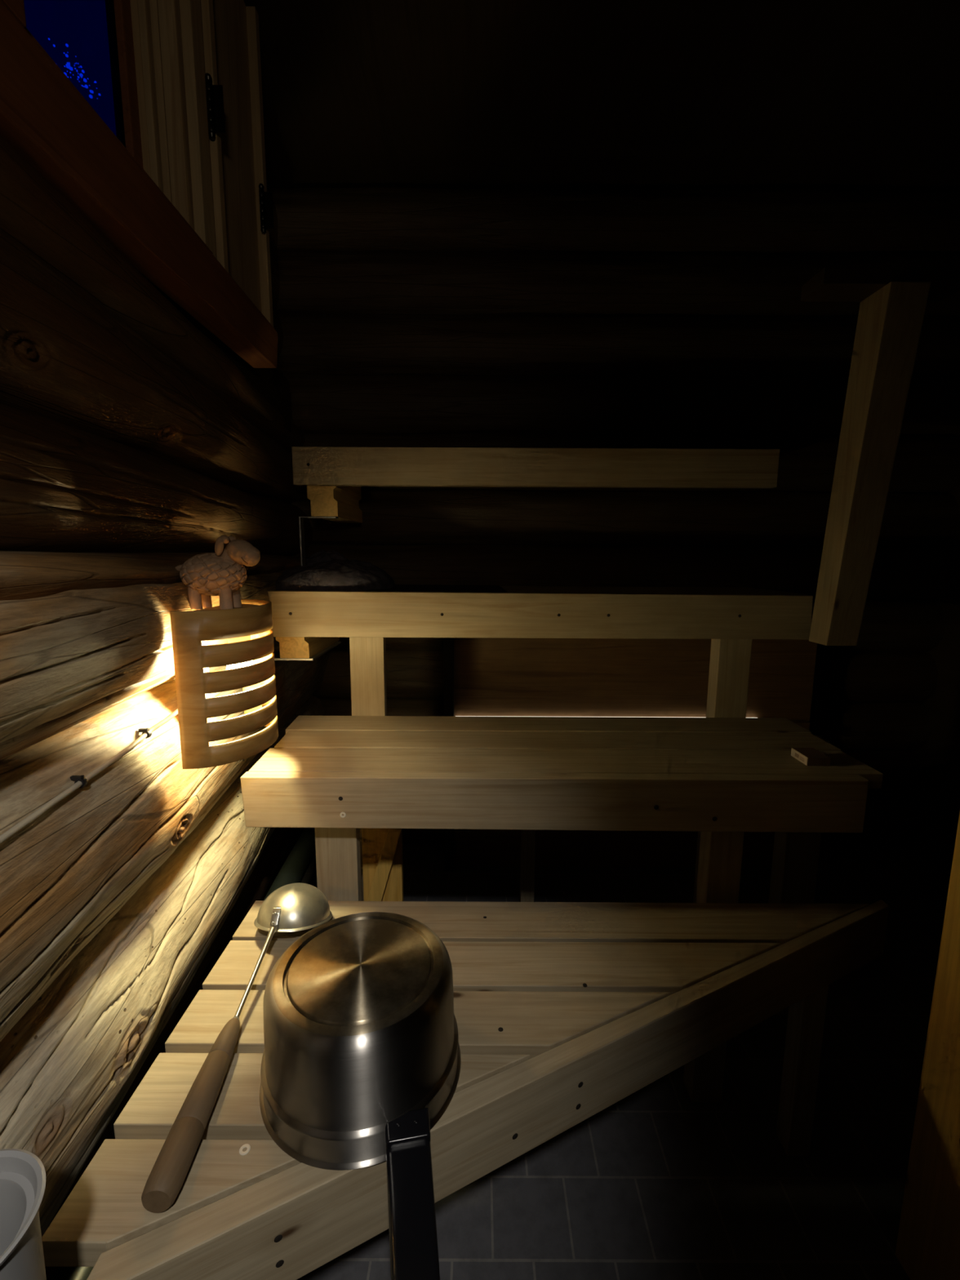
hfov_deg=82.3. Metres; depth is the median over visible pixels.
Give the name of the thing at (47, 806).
cable
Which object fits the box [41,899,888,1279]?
bench
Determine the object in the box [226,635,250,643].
bulb
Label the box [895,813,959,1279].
door
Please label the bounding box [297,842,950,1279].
floor
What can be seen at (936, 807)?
wall
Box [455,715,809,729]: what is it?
ledge
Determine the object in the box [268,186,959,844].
wall
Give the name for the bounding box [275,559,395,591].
cloth bundle
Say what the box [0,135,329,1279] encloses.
wall
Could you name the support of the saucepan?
on the bench at (564, 1011)
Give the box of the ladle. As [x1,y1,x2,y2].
[141,882,332,1213]
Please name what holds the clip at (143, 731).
attached to the wall at (134, 439)
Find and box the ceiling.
[243,0,959,191]
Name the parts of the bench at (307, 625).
post, post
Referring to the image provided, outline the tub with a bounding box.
[0,1148,46,1279]
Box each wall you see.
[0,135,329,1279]
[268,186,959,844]
[904,431,959,876]
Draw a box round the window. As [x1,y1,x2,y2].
[0,0,278,368]
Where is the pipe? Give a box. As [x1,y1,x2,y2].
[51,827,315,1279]
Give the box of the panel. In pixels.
[453,618,817,867]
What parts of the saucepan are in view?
pan handle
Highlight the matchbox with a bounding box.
[791,747,830,765]
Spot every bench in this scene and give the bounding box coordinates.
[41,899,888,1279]
[240,715,883,1102]
[267,586,813,902]
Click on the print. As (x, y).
(799, 756)
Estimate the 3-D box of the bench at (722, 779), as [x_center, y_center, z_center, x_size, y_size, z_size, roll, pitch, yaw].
[0.169,0.529,1.303,1.188,0.700,0.665,0,9,0]
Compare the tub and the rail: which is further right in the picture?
the rail
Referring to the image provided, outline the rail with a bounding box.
[291,446,779,566]
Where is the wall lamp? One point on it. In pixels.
(248, 655)
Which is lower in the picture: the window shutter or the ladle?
the ladle
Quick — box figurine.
[174,535,260,609]
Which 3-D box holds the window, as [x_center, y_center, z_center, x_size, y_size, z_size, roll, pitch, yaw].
[-0.546,-0.903,0.727,0.220,0.742,1.010,0,9,0]
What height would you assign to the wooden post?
0.682 m
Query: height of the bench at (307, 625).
0.990 m
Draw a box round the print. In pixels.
[795,752,804,761]
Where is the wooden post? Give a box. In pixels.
[800,266,959,645]
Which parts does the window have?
casing, pane, frame, moulding, moulding, moulding, moulding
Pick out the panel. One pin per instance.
(493, 677)
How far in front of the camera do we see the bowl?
0.88 m
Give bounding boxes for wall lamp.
[169,599,278,768]
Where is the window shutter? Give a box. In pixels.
[200,0,274,326]
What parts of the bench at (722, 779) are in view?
post, post, post, post, post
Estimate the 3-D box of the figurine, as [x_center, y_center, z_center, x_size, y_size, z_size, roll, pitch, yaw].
[-0.402,-0.104,0.842,0.134,0.110,0.075,0,9,0]
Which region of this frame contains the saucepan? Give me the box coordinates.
[259,911,461,1279]
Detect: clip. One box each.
[70,774,87,787]
[137,728,151,738]
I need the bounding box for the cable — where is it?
[0,708,177,844]
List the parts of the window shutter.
shutter panel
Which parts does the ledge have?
light strip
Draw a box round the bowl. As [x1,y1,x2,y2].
[253,882,332,932]
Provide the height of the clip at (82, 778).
0.014 m
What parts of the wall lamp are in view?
plate, plate, bulb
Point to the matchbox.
(807, 756)
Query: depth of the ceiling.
1.39 m

